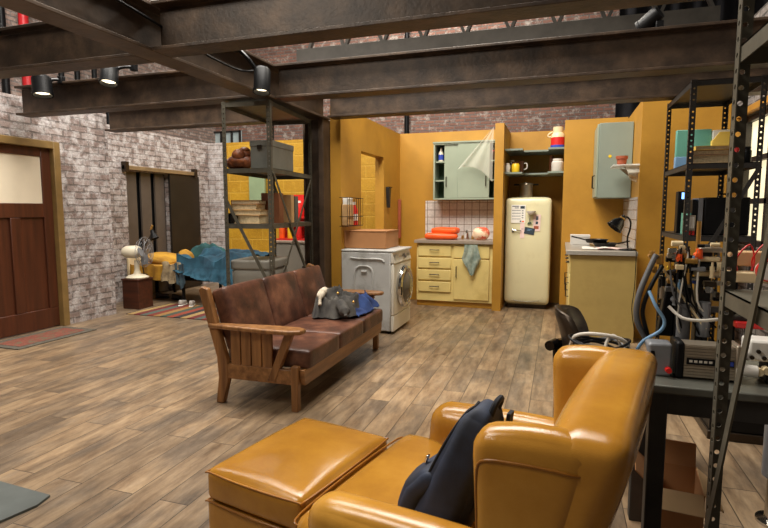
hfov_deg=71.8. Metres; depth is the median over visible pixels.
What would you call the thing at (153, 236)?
lamp
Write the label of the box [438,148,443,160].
bottle
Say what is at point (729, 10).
drape
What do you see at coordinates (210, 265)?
blanket
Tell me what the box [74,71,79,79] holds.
pipe
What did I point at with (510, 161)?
jar
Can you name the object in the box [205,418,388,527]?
ottoman
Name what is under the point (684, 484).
carton
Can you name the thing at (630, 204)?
tiled wall
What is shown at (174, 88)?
steel beam
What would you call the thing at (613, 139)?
upper cabinet
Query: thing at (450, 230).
bag
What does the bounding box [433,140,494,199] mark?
upper cabinet
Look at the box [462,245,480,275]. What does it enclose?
tea towel
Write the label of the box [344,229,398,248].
cardboard box
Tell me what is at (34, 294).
door
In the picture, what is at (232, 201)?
book
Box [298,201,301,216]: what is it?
bottle
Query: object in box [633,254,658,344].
hose
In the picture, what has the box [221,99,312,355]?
shelving rack
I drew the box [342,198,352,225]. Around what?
packet
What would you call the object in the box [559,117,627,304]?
wall
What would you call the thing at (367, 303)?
folded cloth
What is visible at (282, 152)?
chest
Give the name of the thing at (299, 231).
bottle
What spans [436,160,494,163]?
shelf
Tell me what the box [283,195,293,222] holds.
book
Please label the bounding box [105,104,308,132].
steel beam
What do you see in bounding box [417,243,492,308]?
base cabinet
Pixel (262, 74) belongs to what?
spotlight
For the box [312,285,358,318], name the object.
jacket
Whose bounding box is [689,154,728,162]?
book
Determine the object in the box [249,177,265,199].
board
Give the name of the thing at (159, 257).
pillow
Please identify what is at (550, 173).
niche shelf
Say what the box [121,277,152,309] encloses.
crate
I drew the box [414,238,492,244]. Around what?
countertop
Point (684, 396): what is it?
work table
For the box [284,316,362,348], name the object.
seat cushion
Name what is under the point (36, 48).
steel beam
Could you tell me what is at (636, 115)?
wall
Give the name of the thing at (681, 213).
book
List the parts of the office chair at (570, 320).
adjuster knob, backrest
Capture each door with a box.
[0,134,69,338]
[121,161,201,293]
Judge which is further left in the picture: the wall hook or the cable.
the cable
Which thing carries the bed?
on the floor
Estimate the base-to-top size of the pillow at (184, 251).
0.244 m
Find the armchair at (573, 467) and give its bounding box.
[294,345,657,527]
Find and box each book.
[230,210,267,214]
[231,200,266,203]
[231,204,265,209]
[234,215,268,223]
[261,193,283,222]
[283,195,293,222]
[294,196,297,221]
[674,191,688,232]
[680,213,690,233]
[685,215,695,234]
[686,199,697,234]
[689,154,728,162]
[690,145,728,151]
[690,149,728,155]
[692,198,703,231]
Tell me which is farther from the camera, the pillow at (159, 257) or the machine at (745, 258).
the pillow at (159, 257)
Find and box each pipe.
[0,6,10,93]
[17,12,30,84]
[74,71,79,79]
[91,69,96,77]
[106,112,109,124]
[404,32,409,133]
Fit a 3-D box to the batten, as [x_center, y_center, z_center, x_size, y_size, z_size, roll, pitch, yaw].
[0.224,-0.649,7.607,0.038,0.550,0.040,2,6,18]
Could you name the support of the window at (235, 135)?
in the wall at (532, 119)
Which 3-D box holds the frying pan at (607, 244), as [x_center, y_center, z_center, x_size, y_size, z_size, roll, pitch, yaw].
[2.484,-0.227,5.775,0.399,0.071,0.256,1,6,13]
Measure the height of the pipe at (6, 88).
7.000 m
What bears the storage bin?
on the shelving rack at (268, 112)
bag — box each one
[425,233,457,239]
[431,227,459,233]
[472,227,489,239]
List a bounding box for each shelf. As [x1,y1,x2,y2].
[435,179,493,181]
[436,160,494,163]
[505,147,563,155]
[505,171,563,176]
[610,164,638,179]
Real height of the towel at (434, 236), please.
0.103 m
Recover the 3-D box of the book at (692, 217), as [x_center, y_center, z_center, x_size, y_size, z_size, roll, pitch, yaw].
[2.238,-0.285,3.885,0.070,0.145,0.043,2,6,18]
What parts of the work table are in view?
cable coil, leg, leg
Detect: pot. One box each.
[514,182,538,196]
[616,156,627,164]
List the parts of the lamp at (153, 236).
lamp shade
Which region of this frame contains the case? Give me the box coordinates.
[701,193,750,234]
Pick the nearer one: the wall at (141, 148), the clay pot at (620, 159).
the clay pot at (620, 159)
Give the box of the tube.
[668,305,717,321]
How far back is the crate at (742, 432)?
2.97 m
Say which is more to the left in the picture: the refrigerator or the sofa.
the sofa
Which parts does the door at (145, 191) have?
rail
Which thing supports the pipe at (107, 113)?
on the floor
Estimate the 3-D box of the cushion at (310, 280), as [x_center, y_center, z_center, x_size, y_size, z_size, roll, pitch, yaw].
[-0.678,0.249,4.809,0.223,0.436,0.515,2,6,18]
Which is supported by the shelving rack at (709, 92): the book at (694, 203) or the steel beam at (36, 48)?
the book at (694, 203)
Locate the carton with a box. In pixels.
[635,439,723,527]
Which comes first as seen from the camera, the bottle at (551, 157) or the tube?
the tube
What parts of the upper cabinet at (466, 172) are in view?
sliding door, sliding door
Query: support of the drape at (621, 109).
hanging from the steel beam at (660, 87)
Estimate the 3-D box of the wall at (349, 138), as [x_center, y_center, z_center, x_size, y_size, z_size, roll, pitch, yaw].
[-0.153,-0.575,6.724,0.120,2.380,2.280,2,6,18]
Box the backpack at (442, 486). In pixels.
[398,394,513,526]
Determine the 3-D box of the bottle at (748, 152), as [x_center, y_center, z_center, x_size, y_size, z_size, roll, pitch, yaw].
[2.567,-0.773,3.748,0.056,0.110,0.055,2,6,18]
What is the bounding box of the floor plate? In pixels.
[0,481,49,522]
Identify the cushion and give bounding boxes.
[212,279,274,348]
[229,331,338,368]
[260,271,305,325]
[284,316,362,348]
[293,265,325,315]
[297,434,474,527]
[308,308,382,332]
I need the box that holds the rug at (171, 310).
[126,303,219,320]
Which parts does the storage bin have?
lid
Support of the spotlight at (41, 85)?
hanging from the steel beam at (174, 88)
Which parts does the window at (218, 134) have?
pane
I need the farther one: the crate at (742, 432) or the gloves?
the gloves
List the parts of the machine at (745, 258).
plate, rail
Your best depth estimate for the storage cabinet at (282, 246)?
7.07 m
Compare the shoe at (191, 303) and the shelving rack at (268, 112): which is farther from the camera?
the shoe at (191, 303)
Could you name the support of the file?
on the shelving rack at (709, 92)
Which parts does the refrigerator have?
photo strip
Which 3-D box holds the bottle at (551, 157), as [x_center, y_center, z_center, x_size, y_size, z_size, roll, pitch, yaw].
[2.148,-1.283,6.799,0.060,0.210,0.059,2,6,18]
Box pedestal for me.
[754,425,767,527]
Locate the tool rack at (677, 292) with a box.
[647,221,721,343]
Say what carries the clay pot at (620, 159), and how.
on the wall shelf at (630, 170)
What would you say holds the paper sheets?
on the countertop at (571, 249)
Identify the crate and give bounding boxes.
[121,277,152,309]
[694,359,764,444]
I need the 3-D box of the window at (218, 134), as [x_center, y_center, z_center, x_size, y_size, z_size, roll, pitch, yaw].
[-4.645,-2.748,14.539,0.540,1.720,0.090,2,6,18]
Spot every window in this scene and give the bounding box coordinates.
[214,131,221,142]
[224,130,241,142]
[732,96,767,247]
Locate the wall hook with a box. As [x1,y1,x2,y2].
[386,187,391,207]
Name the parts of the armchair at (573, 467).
armrest, armrest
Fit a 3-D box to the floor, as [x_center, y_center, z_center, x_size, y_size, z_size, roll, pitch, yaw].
[-0.416,0.662,6.821,15.000,0.100,15.500,2,6,18]
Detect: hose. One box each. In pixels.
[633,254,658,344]
[636,290,665,349]
[640,265,663,338]
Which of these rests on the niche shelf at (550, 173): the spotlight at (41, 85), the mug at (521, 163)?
the mug at (521, 163)
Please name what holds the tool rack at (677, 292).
on the work table
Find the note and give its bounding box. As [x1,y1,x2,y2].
[520,223,524,237]
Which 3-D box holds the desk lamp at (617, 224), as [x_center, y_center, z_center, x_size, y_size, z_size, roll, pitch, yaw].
[2.349,0.067,5.248,0.286,1.104,0.314,2,6,18]
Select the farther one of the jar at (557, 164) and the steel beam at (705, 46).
the jar at (557, 164)
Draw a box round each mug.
[228,213,237,223]
[517,161,527,172]
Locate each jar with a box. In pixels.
[491,150,494,159]
[506,163,509,171]
[509,160,513,171]
[551,158,563,170]
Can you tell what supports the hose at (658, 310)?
attached to the housing
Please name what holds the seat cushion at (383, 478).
on the armchair at (573, 467)
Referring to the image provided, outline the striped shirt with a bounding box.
[161,261,180,283]
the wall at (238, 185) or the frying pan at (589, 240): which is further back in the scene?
the wall at (238, 185)
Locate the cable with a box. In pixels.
[116,0,253,71]
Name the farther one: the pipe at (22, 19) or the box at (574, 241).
the pipe at (22, 19)
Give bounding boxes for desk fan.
[121,237,153,278]
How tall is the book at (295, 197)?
0.250 m
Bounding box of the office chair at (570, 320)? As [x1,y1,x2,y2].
[545,304,588,357]
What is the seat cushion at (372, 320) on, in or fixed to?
on the sofa
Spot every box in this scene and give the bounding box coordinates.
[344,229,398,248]
[570,234,589,244]
[674,129,711,167]
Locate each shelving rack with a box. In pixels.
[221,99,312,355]
[655,75,767,340]
[704,0,767,527]
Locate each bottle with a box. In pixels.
[279,228,284,237]
[287,228,293,237]
[296,226,301,238]
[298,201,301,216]
[353,202,357,224]
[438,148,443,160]
[549,156,553,170]
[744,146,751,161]
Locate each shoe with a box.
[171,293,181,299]
[178,300,187,305]
[189,301,194,306]
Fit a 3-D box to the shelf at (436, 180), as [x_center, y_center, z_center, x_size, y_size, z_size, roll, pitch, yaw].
[1.112,-1.129,7.194,0.787,0.018,0.248,2,6,18]
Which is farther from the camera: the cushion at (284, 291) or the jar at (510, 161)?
the jar at (510, 161)
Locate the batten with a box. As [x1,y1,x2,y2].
[398,199,400,237]
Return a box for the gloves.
[227,147,250,167]
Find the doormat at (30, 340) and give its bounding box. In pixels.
[0,326,96,349]
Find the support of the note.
attached to the refrigerator
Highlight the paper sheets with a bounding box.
[582,246,627,249]
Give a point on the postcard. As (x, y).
(527, 230)
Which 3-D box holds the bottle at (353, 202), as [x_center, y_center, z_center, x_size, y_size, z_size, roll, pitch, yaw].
[-0.329,-0.555,5.821,0.085,0.252,0.084,2,6,18]
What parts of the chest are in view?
lid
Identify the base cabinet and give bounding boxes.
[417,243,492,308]
[564,254,636,342]
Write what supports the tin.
on the niche shelf at (550, 173)
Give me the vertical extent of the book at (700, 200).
0.270 m
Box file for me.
[710,129,729,145]
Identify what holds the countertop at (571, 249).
on the base cabinet at (601, 288)
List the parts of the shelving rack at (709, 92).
post, post, shelf, shelf, shelf, shelf, post, post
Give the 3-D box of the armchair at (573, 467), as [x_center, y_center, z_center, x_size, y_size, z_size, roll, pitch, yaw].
[0.287,0.705,1.618,0.914,0.879,0.918,3,7,30]
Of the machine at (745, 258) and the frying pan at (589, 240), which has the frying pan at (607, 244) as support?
the frying pan at (589, 240)
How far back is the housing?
1.89 m
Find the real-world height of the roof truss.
1.250 m
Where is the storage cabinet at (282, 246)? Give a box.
[276,240,304,271]
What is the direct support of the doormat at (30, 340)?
on the floor
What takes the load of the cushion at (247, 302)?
on the sofa
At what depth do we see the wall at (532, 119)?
12.38 m
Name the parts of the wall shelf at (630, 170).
plate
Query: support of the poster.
attached to the refrigerator
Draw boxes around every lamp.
[141,225,158,274]
[607,215,636,329]
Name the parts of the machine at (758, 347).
chain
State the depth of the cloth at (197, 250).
7.92 m
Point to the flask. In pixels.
(558, 137)
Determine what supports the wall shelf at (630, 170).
attached to the wall at (636, 115)
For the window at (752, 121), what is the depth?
5.13 m
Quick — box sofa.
[199,263,383,411]
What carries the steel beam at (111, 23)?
on the steel post
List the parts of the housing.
knob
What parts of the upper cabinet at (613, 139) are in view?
door, door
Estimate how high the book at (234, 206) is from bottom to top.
0.050 m
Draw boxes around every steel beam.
[0,0,329,119]
[0,21,153,78]
[14,70,258,117]
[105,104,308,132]
[150,0,700,57]
[274,16,767,101]
[327,68,767,119]
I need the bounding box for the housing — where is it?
[645,338,671,375]
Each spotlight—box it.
[31,74,64,98]
[98,65,137,87]
[233,50,270,95]
[635,7,663,28]
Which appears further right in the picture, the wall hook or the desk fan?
the wall hook
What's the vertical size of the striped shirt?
0.312 m
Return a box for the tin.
[512,162,519,171]
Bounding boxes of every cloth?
[174,263,184,289]
[191,242,225,257]
[355,290,378,316]
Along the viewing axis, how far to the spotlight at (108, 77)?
4.68 m
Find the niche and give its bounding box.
[509,130,564,302]
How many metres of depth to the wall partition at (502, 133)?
6.78 m
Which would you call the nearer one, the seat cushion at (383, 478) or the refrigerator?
the seat cushion at (383, 478)
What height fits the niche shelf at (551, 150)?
0.022 m
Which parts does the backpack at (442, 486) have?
zip pull, grab handle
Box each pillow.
[148,252,175,264]
[178,249,193,257]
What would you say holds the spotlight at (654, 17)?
on the steel beam at (705, 46)
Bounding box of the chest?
[249,140,293,171]
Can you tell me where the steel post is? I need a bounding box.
[303,118,331,287]
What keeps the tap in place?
on the countertop at (422, 240)
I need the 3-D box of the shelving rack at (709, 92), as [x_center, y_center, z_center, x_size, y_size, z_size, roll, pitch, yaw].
[2.534,-0.235,4.208,0.460,2.215,0.916,2,6,18]
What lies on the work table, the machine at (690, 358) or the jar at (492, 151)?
the machine at (690, 358)
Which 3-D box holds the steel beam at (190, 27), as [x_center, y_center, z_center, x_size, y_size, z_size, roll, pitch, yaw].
[1.658,-1.300,2.192,6.300,0.278,0.170,2,6,18]
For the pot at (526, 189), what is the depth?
7.08 m
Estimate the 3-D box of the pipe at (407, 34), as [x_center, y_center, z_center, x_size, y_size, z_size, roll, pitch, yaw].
[0.545,-3.505,12.693,0.120,7.000,0.120,2,6,18]
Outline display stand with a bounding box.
[276,195,304,240]
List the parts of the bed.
headboard, leg, frame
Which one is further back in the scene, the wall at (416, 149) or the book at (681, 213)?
the wall at (416, 149)
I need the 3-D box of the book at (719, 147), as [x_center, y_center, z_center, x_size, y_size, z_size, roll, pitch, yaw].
[2.399,-0.846,3.902,0.240,0.030,0.190,1,6,14]
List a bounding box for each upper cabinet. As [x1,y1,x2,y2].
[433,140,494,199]
[591,121,633,198]
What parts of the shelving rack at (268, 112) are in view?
post, shelf, shelf, shelf, post, post, post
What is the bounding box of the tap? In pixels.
[461,230,473,238]
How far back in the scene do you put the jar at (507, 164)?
6.85 m
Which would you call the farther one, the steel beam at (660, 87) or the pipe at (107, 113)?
the pipe at (107, 113)
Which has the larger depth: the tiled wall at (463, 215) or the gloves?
the tiled wall at (463, 215)
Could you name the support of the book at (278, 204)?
on the shelving rack at (268, 112)
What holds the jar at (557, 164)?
on the niche shelf at (550, 173)
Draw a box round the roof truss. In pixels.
[296,0,720,61]
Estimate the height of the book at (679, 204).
0.330 m
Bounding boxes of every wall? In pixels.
[0,0,215,142]
[0,92,115,323]
[107,124,212,302]
[208,139,374,282]
[216,9,619,141]
[330,118,399,287]
[400,130,494,299]
[425,200,493,238]
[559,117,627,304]
[622,197,637,248]
[625,102,641,247]
[633,100,731,341]
[723,2,767,340]
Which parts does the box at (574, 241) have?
lid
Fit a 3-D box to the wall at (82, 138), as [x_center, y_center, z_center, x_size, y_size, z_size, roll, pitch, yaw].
[-4.762,-0.285,3.509,0.710,2.455,6.700,2,6,18]
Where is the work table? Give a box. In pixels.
[568,332,767,527]
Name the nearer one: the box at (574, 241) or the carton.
the carton
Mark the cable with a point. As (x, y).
(119, 1)
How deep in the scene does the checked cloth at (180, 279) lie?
7.22 m
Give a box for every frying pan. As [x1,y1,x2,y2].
[571,236,607,242]
[592,240,629,246]
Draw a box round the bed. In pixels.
[127,257,221,299]
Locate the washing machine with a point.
(388, 270)
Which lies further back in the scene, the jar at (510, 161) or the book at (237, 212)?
the jar at (510, 161)
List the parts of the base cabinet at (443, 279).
drawer, drawer, drawer, drawer, door, drawer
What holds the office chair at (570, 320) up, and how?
on the floor
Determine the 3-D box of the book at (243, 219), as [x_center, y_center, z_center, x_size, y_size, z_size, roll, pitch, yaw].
[-1.178,-0.397,4.709,0.250,0.072,0.200,1,6,13]
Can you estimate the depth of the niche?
7.37 m
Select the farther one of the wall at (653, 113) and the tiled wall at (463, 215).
the tiled wall at (463, 215)
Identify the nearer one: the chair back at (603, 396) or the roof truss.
the chair back at (603, 396)
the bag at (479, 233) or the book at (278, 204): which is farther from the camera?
the bag at (479, 233)
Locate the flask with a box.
[547,126,564,146]
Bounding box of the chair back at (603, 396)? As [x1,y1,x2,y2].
[554,348,657,527]
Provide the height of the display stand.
0.620 m
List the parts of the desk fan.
motor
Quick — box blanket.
[173,246,271,285]
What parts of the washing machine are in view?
panel, kick panel, panel, control panel, door glass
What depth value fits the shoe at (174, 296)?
7.69 m
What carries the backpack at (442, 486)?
on the armchair at (573, 467)
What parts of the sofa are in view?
leg, armrest, rail, leg, rail, armrest, leg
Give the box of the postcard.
[524,227,534,234]
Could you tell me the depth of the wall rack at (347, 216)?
5.72 m
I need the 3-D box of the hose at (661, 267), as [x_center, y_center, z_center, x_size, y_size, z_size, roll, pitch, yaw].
[1.035,0.178,2.033,0.110,0.354,0.057,-5,7,-38]
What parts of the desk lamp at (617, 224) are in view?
lamp shade, cord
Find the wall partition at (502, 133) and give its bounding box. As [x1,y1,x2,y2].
[492,123,509,310]
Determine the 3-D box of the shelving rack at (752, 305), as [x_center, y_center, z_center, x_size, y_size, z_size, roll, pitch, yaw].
[0.998,-0.014,0.927,0.482,2.440,0.940,2,6,18]
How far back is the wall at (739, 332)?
5.16 m
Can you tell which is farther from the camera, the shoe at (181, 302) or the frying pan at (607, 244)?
the shoe at (181, 302)
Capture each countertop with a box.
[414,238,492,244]
[565,242,637,255]
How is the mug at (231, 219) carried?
on the shelving rack at (268, 112)
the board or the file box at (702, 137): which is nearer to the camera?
the file box at (702, 137)
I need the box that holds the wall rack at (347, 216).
[339,197,362,226]
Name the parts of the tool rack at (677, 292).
rod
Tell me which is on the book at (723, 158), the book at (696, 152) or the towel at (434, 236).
the book at (696, 152)
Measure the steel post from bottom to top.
2.232 m
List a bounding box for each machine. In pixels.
[342,246,412,333]
[671,337,741,381]
[724,244,767,341]
[736,335,767,382]
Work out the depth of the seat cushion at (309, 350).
3.59 m
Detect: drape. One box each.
[615,102,640,118]
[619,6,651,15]
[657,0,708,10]
[713,0,738,20]
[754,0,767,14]
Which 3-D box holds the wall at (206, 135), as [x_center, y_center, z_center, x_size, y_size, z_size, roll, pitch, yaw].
[-6.903,-3.012,7.857,0.200,7.000,14.100,2,6,18]
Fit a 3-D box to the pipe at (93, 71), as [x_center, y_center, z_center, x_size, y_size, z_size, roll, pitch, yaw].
[-5.750,-3.288,10.569,0.100,7.000,0.100,2,6,18]
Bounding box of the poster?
[511,205,525,222]
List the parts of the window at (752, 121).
frame, pane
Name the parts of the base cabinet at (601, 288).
door, drawer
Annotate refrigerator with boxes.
[504,197,551,308]
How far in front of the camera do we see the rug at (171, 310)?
6.71 m
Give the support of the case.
on the shelving rack at (709, 92)
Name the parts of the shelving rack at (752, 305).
shelf, shelf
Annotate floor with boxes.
[0,283,766,527]
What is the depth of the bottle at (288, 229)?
7.28 m
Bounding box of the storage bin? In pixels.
[231,256,288,283]
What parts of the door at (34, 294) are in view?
panel, glass, panel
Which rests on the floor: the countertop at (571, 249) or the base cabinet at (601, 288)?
the base cabinet at (601, 288)
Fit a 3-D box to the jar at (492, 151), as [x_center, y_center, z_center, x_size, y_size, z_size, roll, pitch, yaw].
[1.433,-1.435,6.978,0.056,0.130,0.055,2,6,18]

